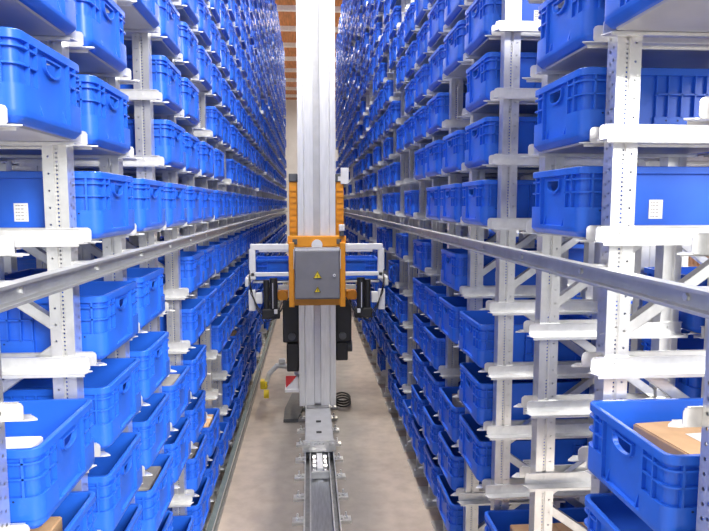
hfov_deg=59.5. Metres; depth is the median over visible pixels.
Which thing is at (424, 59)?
tray
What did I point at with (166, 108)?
tray
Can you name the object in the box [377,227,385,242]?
crate
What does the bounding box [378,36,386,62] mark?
crate
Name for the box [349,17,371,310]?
frame
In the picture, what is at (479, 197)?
crate
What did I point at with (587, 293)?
frame
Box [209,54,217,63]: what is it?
tray
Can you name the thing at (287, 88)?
trim
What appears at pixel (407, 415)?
crate
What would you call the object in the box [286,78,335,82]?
trim
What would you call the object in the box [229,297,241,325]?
crate
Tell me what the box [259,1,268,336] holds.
frame
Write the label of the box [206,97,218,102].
tray
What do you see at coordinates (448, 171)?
tray
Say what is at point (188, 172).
tray
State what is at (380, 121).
crate
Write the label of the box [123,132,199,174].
crate
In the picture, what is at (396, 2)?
tray
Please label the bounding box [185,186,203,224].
crate
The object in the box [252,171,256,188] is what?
crate
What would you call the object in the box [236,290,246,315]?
crate
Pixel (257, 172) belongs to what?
frame
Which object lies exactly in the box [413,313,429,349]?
crate
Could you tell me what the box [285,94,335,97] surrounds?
trim
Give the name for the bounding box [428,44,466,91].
crate
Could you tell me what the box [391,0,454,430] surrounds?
frame
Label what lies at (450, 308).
crate
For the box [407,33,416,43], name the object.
tray
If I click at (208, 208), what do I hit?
crate
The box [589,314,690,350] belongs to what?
crate
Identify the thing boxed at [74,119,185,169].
crate
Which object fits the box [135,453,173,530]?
crate
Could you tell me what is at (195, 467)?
crate
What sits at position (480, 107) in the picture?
tray
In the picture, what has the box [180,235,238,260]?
crate
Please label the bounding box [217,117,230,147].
crate
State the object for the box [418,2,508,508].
frame
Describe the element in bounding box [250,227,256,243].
crate
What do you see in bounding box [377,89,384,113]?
crate
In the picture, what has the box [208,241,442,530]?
floor
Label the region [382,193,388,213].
crate
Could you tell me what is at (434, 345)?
crate
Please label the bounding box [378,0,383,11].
crate
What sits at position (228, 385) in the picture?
crate
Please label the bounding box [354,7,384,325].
frame
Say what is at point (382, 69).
crate
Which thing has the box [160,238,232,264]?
crate
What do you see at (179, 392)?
crate
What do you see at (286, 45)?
trim
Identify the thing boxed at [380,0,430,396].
frame
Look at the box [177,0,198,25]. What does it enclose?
crate
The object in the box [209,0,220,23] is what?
crate
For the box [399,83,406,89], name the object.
tray
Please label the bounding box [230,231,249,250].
crate
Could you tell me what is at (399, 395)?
crate
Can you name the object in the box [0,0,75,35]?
crate
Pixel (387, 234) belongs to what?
crate
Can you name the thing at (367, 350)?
frame
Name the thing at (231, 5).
crate
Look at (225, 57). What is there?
crate
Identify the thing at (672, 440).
cardboard box
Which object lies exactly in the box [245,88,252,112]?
crate
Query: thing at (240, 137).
crate
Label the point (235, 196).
crate
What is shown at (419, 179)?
tray
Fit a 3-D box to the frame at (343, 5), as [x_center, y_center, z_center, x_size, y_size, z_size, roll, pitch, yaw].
[0.046,-2.699,14.067,0.590,6.817,0.315,0,6,-4]
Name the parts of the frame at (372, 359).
support rail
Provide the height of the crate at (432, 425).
0.213 m
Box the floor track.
[292,405,350,530]
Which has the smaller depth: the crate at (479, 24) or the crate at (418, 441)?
the crate at (479, 24)
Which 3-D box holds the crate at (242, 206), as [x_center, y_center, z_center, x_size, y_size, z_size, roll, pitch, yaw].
[-1.392,-0.590,6.055,0.600,0.213,0.401,0,6,-4]
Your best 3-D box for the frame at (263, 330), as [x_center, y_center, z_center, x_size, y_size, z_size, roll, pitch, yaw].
[-1.635,-2.006,9.186,0.590,6.394,0.315,0,6,-4]
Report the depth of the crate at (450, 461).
3.54 m
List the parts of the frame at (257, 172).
support rail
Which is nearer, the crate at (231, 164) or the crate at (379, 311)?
the crate at (231, 164)
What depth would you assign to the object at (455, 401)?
3.64 m
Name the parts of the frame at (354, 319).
support rail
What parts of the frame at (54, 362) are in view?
support rail, support rail, support rail, support rail, support rail, support rail, post, support rail, support rail, support rail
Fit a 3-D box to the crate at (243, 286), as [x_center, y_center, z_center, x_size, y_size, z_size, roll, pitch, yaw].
[-1.430,0.328,6.648,0.600,0.213,0.401,0,6,-4]
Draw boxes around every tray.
[0,123,70,140]
[69,50,117,72]
[92,234,125,239]
[123,171,194,174]
[124,40,174,55]
[127,104,175,113]
[175,64,193,75]
[176,119,194,125]
[177,8,193,25]
[193,82,207,91]
[195,33,207,46]
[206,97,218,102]
[207,138,218,141]
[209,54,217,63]
[210,11,216,23]
[217,108,227,112]
[219,31,225,41]
[219,70,226,77]
[391,124,399,128]
[394,0,405,5]
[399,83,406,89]
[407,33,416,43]
[407,145,418,148]
[408,108,417,113]
[409,71,416,78]
[417,138,438,142]
[418,12,427,25]
[418,96,430,103]
[418,178,477,180]
[420,55,430,64]
[429,174,497,177]
[431,129,448,134]
[432,35,445,47]
[433,83,466,91]
[447,170,532,173]
[448,63,470,76]
[449,10,465,26]
[470,38,537,55]
[470,165,552,169]
[471,103,537,113]
[540,232,585,238]
[542,141,708,153]
[545,45,708,70]
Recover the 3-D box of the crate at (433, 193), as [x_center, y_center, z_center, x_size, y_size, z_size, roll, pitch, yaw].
[0.793,-0.400,4.017,0.600,0.213,0.401,0,6,-4]
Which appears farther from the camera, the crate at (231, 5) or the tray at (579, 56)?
the crate at (231, 5)
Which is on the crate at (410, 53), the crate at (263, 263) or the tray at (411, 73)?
the tray at (411, 73)
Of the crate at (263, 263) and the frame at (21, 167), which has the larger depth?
the crate at (263, 263)
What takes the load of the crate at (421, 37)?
on the frame at (426, 493)
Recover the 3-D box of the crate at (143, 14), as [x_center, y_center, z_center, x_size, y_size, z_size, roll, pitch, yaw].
[-1.135,-1.116,2.500,0.600,0.213,0.401,0,6,-4]
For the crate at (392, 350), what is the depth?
6.07 m
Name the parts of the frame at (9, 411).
post, support rail, support rail, support rail, support rail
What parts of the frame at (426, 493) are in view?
support rail, support rail, foot plate, support rail, support rail, post, support rail, support rail, support rail, support rail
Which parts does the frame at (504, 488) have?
support rail, support rail, post, support rail, support rail, support rail, support rail, support rail, support rail, support rail, support rail, support rail, support rail, support rail, support rail, support rail, support rail, post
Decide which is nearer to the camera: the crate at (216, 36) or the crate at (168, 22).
the crate at (168, 22)
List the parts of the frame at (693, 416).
support rail, support rail, support rail, post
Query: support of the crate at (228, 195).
on the frame at (218, 375)
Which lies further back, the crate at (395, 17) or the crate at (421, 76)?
the crate at (395, 17)
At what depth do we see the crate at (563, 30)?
1.94 m
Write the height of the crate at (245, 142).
0.213 m
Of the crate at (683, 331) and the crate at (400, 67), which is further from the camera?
the crate at (400, 67)
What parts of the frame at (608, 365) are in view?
support rail, support rail, post, support rail, support rail, support rail, support rail, support rail, support rail, support rail, support rail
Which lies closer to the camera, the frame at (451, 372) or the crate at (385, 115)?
the frame at (451, 372)
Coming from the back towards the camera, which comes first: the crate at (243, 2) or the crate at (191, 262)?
the crate at (243, 2)
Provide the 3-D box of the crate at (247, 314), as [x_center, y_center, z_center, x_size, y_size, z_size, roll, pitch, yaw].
[-1.429,0.616,6.682,0.600,0.213,0.401,0,6,-4]
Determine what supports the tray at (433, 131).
on the crate at (437, 106)
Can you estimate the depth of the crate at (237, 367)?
5.67 m
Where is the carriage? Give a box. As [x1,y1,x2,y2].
[245,168,387,322]
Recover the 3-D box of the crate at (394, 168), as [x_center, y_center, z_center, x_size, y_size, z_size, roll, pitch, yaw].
[0.651,-0.873,5.966,0.600,0.213,0.401,0,6,-4]
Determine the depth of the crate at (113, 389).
2.13 m
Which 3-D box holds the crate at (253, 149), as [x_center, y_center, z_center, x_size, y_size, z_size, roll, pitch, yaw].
[-1.504,-1.315,7.491,0.600,0.213,0.401,0,6,-4]
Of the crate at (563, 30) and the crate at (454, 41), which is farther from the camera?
the crate at (454, 41)
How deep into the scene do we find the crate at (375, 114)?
7.31 m
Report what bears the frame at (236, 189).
on the floor
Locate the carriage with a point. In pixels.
(316, 274)
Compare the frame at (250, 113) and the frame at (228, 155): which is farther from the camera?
the frame at (250, 113)
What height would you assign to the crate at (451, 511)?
0.213 m
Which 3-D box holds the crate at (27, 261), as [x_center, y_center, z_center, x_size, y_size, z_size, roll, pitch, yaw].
[-1.817,0.058,3.421,0.600,0.213,0.401,0,6,-4]
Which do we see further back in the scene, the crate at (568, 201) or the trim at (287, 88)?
the trim at (287, 88)
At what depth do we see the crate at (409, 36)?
4.80 m
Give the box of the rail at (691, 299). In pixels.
[344,212,708,318]
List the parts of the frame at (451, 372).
foot plate, support rail, support rail, support rail, support rail, support rail, post, support rail, support rail, support rail, support rail, post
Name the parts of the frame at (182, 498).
post, support rail, support rail, support rail, support rail, support rail, post, support rail, support rail, support rail, support rail, support rail, support rail, support rail, support rail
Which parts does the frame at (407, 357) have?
foot plate, support rail, support rail, support rail, support rail, support rail, post, support rail, post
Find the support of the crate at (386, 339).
attached to the frame at (390, 405)
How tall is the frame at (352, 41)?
6.817 m
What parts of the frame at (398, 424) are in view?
foot plate, support rail, support rail, support rail, post, support rail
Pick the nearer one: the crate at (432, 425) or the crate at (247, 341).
the crate at (432, 425)
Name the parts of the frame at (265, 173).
support rail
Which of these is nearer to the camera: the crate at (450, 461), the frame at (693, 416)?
the frame at (693, 416)
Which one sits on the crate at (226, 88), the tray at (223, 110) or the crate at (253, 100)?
the tray at (223, 110)
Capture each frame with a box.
[0,0,151,503]
[0,30,109,530]
[0,104,37,530]
[0,160,18,272]
[12,160,61,259]
[24,26,179,488]
[74,0,198,515]
[113,25,213,530]
[130,1,223,501]
[157,23,231,471]
[171,4,238,446]
[179,22,243,426]
[189,6,248,408]
[196,21,252,394]
[222,7,255,381]
[227,10,266,343]
[236,9,262,360]
[241,1,264,351]
[249,0,260,370]
[256,13,275,233]
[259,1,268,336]
[264,20,271,324]
[264,29,270,330]
[268,11,272,319]
[270,3,274,234]
[273,49,276,233]
[274,70,278,300]
[341,30,344,211]
[343,5,346,254]
[344,24,348,254]
[346,3,362,253]
[347,39,351,305]
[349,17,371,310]
[351,8,379,315]
[352,33,379,320]
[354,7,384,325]
[357,0,379,331]
[359,5,384,338]
[361,14,396,345]
[364,1,372,353]
[367,13,396,362]
[371,0,418,372]
[375,12,426,383]
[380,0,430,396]
[385,9,444,412]
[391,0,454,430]
[399,0,467,451]
[407,25,487,476]
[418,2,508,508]
[431,24,535,530]
[451,0,568,530]
[476,0,622,509]
[512,0,697,530]
[550,238,634,285]
[568,21,708,493]
[575,242,687,503]
[629,160,708,392]
[668,96,708,530]
[694,154,708,397]
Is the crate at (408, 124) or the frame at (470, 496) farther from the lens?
the crate at (408, 124)
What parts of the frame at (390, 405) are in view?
foot plate, support rail, support rail, post, support rail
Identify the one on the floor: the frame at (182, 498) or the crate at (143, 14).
the frame at (182, 498)
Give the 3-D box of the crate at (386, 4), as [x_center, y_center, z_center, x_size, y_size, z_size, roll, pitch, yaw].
[0.613,-2.594,6.301,0.600,0.213,0.401,0,6,-4]
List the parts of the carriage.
arm, sensor plate, load arm, servo motor, bright rod, gear motor, plate, post, panel, trim, cabinet door, panel, post, reflector plate, plate, gear motor, bright rod, servo motor, load arm, sensor plate, arm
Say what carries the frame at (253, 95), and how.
on the floor
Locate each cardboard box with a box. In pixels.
[30,516,62,530]
[203,414,213,426]
[510,522,587,530]
[633,421,707,454]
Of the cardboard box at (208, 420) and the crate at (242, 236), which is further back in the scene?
the crate at (242, 236)
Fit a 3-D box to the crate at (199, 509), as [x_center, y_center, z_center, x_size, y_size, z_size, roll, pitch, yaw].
[-1.206,1.472,3.755,0.600,0.213,0.401,0,6,-4]
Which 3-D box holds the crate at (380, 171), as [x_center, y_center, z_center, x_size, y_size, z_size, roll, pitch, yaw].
[0.578,-0.971,6.963,0.600,0.213,0.401,0,6,-4]
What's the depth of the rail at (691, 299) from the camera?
1.69 m
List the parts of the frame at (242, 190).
post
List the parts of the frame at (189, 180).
support rail, support rail, support rail, support rail, post, support rail, support rail, support rail, foot plate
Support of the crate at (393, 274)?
attached to the frame at (390, 405)
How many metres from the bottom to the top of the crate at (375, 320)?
0.213 m
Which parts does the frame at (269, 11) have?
support rail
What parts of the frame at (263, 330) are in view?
support rail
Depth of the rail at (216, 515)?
5.19 m
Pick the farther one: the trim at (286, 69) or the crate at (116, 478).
the trim at (286, 69)
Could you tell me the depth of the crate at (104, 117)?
2.02 m
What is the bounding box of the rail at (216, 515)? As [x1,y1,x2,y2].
[206,283,286,530]
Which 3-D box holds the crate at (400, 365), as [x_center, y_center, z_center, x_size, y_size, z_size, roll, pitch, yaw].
[0.687,0.949,5.649,0.600,0.213,0.401,0,6,-4]
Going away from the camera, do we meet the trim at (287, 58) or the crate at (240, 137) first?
the crate at (240, 137)
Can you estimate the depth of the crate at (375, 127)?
7.33 m
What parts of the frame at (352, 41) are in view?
support rail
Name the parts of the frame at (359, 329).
support rail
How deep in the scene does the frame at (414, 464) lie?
4.73 m
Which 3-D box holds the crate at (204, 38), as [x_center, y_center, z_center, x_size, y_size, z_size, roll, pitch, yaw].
[-1.243,-1.552,3.962,0.600,0.213,0.401,0,6,-4]
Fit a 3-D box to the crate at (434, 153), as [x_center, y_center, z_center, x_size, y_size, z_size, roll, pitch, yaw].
[0.782,-0.678,3.989,0.600,0.213,0.401,0,6,-4]
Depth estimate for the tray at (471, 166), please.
3.08 m
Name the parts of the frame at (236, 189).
post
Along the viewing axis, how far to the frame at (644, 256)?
2.66 m
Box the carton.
[1,436,42,448]
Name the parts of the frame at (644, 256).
post, support rail, support rail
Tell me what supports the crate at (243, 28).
attached to the frame at (236, 189)
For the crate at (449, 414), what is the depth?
3.56 m
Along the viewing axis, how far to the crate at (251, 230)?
7.13 m
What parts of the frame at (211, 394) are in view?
post, support rail, support rail, post, support rail, support rail, support rail, foot plate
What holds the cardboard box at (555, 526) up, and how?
in the crate at (495, 520)
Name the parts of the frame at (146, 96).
post, support rail, support rail, support rail, support rail, support rail, support rail, post, support rail, support rail, support rail, support rail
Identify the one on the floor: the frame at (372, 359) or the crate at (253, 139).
the frame at (372, 359)
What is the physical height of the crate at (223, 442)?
0.213 m
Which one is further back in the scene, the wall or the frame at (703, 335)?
the wall
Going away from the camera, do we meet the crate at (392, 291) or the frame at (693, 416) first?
the frame at (693, 416)
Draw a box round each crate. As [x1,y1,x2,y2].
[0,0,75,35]
[0,27,81,140]
[0,74,130,154]
[0,171,134,239]
[0,281,138,360]
[0,398,94,528]
[2,358,141,449]
[4,268,164,328]
[17,254,35,270]
[50,491,96,530]
[69,0,126,72]
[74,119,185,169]
[88,432,142,530]
[94,251,204,293]
[106,331,169,400]
[113,503,142,530]
[119,0,158,28]
[120,54,181,113]
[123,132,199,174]
[124,0,180,55]
[126,246,214,280]
[131,178,165,232]
[132,393,169,469]
[133,141,213,177]
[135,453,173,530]
[140,298,205,344]
[147,241,226,273]
[156,149,224,180]
[157,510,172,530]
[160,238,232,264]
[162,365,190,426]
[163,183,186,227]
[164,417,190,482]
[167,476,209,530]
[172,515,193,530]
[175,21,198,75]
[175,344,206,394]
[176,77,199,125]
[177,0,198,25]
[178,434,206,491]
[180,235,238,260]
[184,390,205,443]
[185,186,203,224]
[193,45,211,91]
[195,0,211,46]
[196,288,217,326]
[199,316,227,352]
[200,106,222,141]
[200,371,234,406]
[201,408,219,456]
[202,188,213,221]
[203,446,218,496]
[204,279,226,313]
[206,63,221,102]
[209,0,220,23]
[209,21,221,63]
[213,190,225,219]
[216,422,228,465]
[217,78,230,112]
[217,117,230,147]
[217,339,235,372]
[219,0,229,41]
[219,40,229,77]
[220,272,234,302]
[221,306,234,336]
[223,402,236,440]
[224,192,232,218]
[225,90,236,120]
[226,125,238,152]
[226,159,237,184]
[227,55,237,88]
[228,0,235,21]
[228,20,236,55]
[228,266,239,291]
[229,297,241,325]
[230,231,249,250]
[230,327,240,356]
[231,357,241,388]
[232,100,242,127]
[232,193,239,216]
[232,385,242,418]
[233,132,243,156]
[234,3,240,36]
[234,68,242,97]
[234,233,245,256]
[235,0,240,5]
[235,36,241,67]
[235,262,245,286]
[236,229,253,243]
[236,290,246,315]
[236,318,245,344]
[237,163,243,186]
[237,345,246,372]
[239,108,247,133]
[239,137,248,160]
[239,194,244,215]
[239,371,247,400]
[240,0,245,20]
[240,19,246,49]
[240,79,247,105]
[241,49,247,77]
[241,258,248,276]
[241,284,249,305]
[242,310,251,334]
[242,335,250,359]
[243,166,249,187]
[244,115,252,137]
[244,143,251,163]
[244,195,248,214]
[244,359,251,385]
[245,5,250,33]
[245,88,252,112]
[246,33,249,60]
[246,61,251,86]
[247,305,254,323]
[247,326,255,349]
[248,169,252,187]
[249,122,255,142]
[249,195,253,213]
[249,349,256,373]
[250,96,255,118]
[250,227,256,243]
[252,146,255,165]
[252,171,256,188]
[253,196,256,213]
[255,256,288,280]
[345,255,377,279]
[372,122,380,143]
[372,282,376,290]
[372,316,379,336]
[373,22,381,48]
[373,73,378,96]
[373,97,379,119]
[373,146,384,166]
[373,250,377,257]
[374,48,377,72]
[376,302,385,322]
[376,323,385,347]
[377,62,390,88]
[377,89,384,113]
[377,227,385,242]
[377,279,381,290]
[377,347,385,371]
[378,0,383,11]
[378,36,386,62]
[378,116,386,139]
[378,168,382,188]
[382,22,389,52]
[382,165,388,187]
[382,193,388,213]
[382,229,406,250]
[382,281,391,303]
[382,307,391,330]
[382,332,391,357]
[383,0,389,24]
[383,80,392,107]
[383,109,392,134]
[383,137,404,160]
[384,252,389,270]
[387,287,398,313]
[387,315,398,342]
[387,342,398,371]
[388,100,400,128]
[388,193,399,214]
[388,260,430,284]
[388,369,398,398]
[389,5,405,39]
[389,38,396,69]
[389,162,413,185]
[390,0,405,9]
[394,324,416,355]
[394,383,407,417]
[395,233,423,258]
[395,294,417,323]
[395,354,416,385]
[396,21,405,57]
[396,56,406,89]
[396,124,413,153]
[402,399,414,437]
[403,116,418,148]
[404,2,416,43]
[404,78,417,113]
[404,190,424,216]
[405,40,416,78]
[411,384,428,426]
[411,419,427,464]
[412,349,429,388]
[413,106,438,142]
[413,239,495,271]
[413,277,443,312]
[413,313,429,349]
[414,0,428,25]
[414,63,430,103]
[414,147,477,180]
[416,21,430,64]
[422,405,443,455]
[423,326,467,369]
[424,286,462,325]
[424,366,460,412]
[424,444,442,496]
[425,140,497,177]
[426,92,469,134]
[426,186,441,220]
[427,0,445,47]
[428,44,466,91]
[437,474,528,530]
[438,431,481,490]
[439,296,534,344]
[439,386,464,442]
[440,183,462,223]
[441,248,549,291]
[442,130,532,173]
[443,20,470,76]
[444,0,465,26]
[459,310,591,368]
[459,362,588,425]
[459,414,586,481]
[462,180,535,226]
[464,0,540,55]
[465,52,541,113]
[465,116,552,169]
[484,507,587,530]
[532,166,708,238]
[534,67,708,153]
[534,244,619,266]
[537,0,708,70]
[560,500,573,507]
[584,493,652,530]
[588,398,708,530]
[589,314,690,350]
[605,0,708,31]
[640,334,703,397]
[642,267,707,333]
[658,152,708,160]
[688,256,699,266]
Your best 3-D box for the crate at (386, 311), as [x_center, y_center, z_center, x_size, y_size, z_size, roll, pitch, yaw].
[0.610,0.573,6.611,0.600,0.213,0.401,0,6,-4]
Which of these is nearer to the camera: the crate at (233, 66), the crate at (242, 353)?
the crate at (233, 66)
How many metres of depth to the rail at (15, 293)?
1.80 m
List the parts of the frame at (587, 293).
post, support rail, post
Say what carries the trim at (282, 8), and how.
attached to the ceiling
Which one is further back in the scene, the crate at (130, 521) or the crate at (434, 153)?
the crate at (434, 153)
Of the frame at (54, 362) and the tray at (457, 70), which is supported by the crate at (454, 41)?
the tray at (457, 70)
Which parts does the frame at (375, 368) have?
foot plate, post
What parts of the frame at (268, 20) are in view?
support rail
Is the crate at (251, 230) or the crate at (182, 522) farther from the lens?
the crate at (251, 230)
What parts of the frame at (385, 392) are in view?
support rail, foot plate, support rail, post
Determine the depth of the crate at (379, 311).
6.92 m
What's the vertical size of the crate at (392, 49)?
0.213 m
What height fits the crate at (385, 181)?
0.213 m
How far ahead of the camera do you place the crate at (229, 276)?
5.17 m
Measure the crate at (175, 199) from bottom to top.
0.213 m
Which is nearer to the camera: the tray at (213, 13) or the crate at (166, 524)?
the crate at (166, 524)
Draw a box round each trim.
[277,5,340,12]
[280,26,337,31]
[283,42,295,47]
[285,56,335,61]
[285,68,335,72]
[285,87,335,90]
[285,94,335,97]
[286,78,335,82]
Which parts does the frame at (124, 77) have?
post, support rail, support rail, support rail, post, support rail, support rail, support rail, support rail, support rail, support rail, support rail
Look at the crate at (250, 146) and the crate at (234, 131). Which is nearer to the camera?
the crate at (234, 131)
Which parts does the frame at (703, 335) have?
support rail, post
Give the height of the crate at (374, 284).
0.213 m
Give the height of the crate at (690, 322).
0.213 m
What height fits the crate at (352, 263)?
0.213 m
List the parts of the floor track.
running rail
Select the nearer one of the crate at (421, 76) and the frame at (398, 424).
the crate at (421, 76)
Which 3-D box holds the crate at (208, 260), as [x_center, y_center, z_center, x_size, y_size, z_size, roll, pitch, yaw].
[-1.255,-0.010,4.114,0.600,0.213,0.401,0,6,-4]
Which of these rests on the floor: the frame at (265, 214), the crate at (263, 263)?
the frame at (265, 214)
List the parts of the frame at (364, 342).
support rail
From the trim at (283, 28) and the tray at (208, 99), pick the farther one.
the trim at (283, 28)
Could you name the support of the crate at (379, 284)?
attached to the frame at (380, 379)
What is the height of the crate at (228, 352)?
0.213 m
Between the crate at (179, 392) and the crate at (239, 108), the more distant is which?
the crate at (239, 108)
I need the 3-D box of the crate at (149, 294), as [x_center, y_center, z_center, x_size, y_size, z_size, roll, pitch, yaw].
[-1.146,0.137,2.616,0.600,0.213,0.401,0,6,-4]
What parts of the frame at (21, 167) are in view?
support rail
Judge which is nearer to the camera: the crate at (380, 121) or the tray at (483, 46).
the tray at (483, 46)
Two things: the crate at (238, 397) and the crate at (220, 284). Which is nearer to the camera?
the crate at (220, 284)
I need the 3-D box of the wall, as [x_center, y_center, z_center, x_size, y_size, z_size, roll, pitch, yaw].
[-2.131,-5.420,35.681,13.000,8.000,0.200,0,6,-4]
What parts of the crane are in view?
collector arm, sign plate, plate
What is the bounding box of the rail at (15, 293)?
[0,210,287,312]
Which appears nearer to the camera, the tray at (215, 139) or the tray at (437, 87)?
the tray at (437, 87)
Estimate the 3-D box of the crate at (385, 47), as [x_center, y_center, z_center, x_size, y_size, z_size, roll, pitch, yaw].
[0.603,-2.315,6.329,0.600,0.213,0.401,0,6,-4]
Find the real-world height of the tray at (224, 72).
0.006 m
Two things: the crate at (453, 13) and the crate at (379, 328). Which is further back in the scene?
the crate at (379, 328)
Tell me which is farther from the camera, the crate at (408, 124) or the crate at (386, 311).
the crate at (386, 311)
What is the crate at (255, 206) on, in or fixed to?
attached to the frame at (253, 95)
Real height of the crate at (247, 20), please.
0.213 m
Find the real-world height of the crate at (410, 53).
0.213 m
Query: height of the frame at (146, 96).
6.394 m
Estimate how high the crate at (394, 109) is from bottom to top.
0.213 m
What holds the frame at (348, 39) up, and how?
on the floor
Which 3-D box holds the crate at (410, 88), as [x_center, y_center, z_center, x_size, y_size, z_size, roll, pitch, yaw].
[0.720,-1.333,4.925,0.600,0.213,0.401,0,6,-4]
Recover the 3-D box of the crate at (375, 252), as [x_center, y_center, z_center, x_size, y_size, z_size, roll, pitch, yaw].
[0.542,-0.080,7.546,0.600,0.213,0.401,0,6,-4]
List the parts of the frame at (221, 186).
support rail, post, foot plate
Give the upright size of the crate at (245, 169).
0.213 m
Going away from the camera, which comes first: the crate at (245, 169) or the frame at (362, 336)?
the crate at (245, 169)
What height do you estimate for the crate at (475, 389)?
0.213 m
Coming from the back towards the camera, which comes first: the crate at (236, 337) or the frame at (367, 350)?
the frame at (367, 350)
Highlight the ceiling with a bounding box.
[275,0,342,99]
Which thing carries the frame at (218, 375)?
on the floor
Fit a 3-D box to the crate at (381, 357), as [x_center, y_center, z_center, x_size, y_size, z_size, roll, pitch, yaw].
[0.579,1.081,7.164,0.600,0.213,0.401,0,6,-4]
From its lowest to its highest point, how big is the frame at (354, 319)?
6.817 m
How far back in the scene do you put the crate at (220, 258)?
4.49 m
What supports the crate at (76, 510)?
on the frame at (54, 362)
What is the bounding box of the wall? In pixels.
[285,100,337,240]
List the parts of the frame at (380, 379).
foot plate, post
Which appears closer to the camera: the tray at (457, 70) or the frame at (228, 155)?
the tray at (457, 70)
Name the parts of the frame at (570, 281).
support rail, post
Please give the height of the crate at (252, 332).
0.213 m
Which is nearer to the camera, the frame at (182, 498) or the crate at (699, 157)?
the crate at (699, 157)
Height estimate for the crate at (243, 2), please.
0.213 m
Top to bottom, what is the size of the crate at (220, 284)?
0.213 m
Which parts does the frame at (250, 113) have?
post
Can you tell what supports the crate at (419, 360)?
attached to the frame at (414, 464)
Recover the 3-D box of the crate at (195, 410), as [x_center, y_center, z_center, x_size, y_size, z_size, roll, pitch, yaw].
[-1.219,0.910,3.700,0.600,0.213,0.401,0,6,-4]
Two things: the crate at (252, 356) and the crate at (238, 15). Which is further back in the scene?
the crate at (252, 356)
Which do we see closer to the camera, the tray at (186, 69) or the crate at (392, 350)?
the tray at (186, 69)
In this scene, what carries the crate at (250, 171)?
attached to the frame at (242, 190)
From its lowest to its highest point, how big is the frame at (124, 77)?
6.394 m
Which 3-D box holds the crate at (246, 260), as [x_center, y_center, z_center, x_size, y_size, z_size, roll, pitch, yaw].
[-1.430,0.040,6.617,0.600,0.213,0.401,0,6,-4]
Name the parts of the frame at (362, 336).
support rail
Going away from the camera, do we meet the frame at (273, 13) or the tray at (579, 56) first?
the tray at (579, 56)
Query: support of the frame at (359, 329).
on the floor
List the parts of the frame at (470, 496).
support rail, support rail, support rail, support rail, post, support rail, support rail, support rail, support rail, support rail, support rail, support rail, post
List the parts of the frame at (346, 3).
support rail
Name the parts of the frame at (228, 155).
post, foot plate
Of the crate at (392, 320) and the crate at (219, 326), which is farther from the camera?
the crate at (392, 320)
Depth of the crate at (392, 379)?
6.13 m
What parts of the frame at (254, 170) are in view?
support rail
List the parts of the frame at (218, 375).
support rail, post, support rail, support rail, support rail, foot plate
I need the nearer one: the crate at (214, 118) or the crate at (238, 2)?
the crate at (214, 118)
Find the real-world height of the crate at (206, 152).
0.213 m
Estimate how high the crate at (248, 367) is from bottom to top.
0.213 m
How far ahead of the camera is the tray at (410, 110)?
4.93 m
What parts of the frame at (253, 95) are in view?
post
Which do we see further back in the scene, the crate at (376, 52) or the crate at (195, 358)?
the crate at (376, 52)
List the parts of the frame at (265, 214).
support rail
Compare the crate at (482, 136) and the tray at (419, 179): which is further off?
the tray at (419, 179)
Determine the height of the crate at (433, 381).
0.213 m
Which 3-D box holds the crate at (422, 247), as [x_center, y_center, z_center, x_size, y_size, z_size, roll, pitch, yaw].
[0.753,-0.075,4.541,0.600,0.213,0.401,0,6,-4]
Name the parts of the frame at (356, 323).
support rail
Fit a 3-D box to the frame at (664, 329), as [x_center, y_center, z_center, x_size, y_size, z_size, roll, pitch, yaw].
[0.912,-1.526,2.146,0.608,6.817,0.148,0,6,-4]
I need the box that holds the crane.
[260,0,351,478]
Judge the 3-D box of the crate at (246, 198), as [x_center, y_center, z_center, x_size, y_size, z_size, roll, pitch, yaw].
[-1.433,-0.639,6.552,0.600,0.213,0.401,0,6,-4]
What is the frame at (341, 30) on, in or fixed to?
on the floor
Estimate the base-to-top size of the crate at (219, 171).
0.213 m
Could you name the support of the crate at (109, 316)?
on the frame at (124, 77)
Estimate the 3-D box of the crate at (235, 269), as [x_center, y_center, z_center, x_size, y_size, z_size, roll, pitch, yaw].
[-1.364,0.137,5.634,0.600,0.213,0.401,0,6,-4]
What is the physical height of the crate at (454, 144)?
0.213 m
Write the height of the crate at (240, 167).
0.213 m
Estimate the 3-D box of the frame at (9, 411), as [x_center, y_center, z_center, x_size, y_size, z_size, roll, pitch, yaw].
[-1.044,-1.226,1.259,0.608,6.394,0.102,0,6,-4]
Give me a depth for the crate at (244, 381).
6.28 m
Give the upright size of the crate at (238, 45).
0.213 m
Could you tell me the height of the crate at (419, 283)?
0.213 m
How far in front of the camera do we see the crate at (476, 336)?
2.91 m
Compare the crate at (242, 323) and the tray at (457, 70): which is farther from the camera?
the crate at (242, 323)
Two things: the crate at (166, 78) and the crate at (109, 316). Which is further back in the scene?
the crate at (166, 78)
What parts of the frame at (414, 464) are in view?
support rail, foot plate, support rail, post, support rail, post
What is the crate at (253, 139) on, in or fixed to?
attached to the frame at (250, 113)
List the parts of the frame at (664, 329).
support rail, support rail, support rail, support rail, post, support rail, support rail, support rail, support rail, support rail, support rail, support rail, support rail, support rail, post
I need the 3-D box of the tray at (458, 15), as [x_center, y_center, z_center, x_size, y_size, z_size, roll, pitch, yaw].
[0.828,-1.362,3.416,0.544,0.006,0.344,0,6,-4]

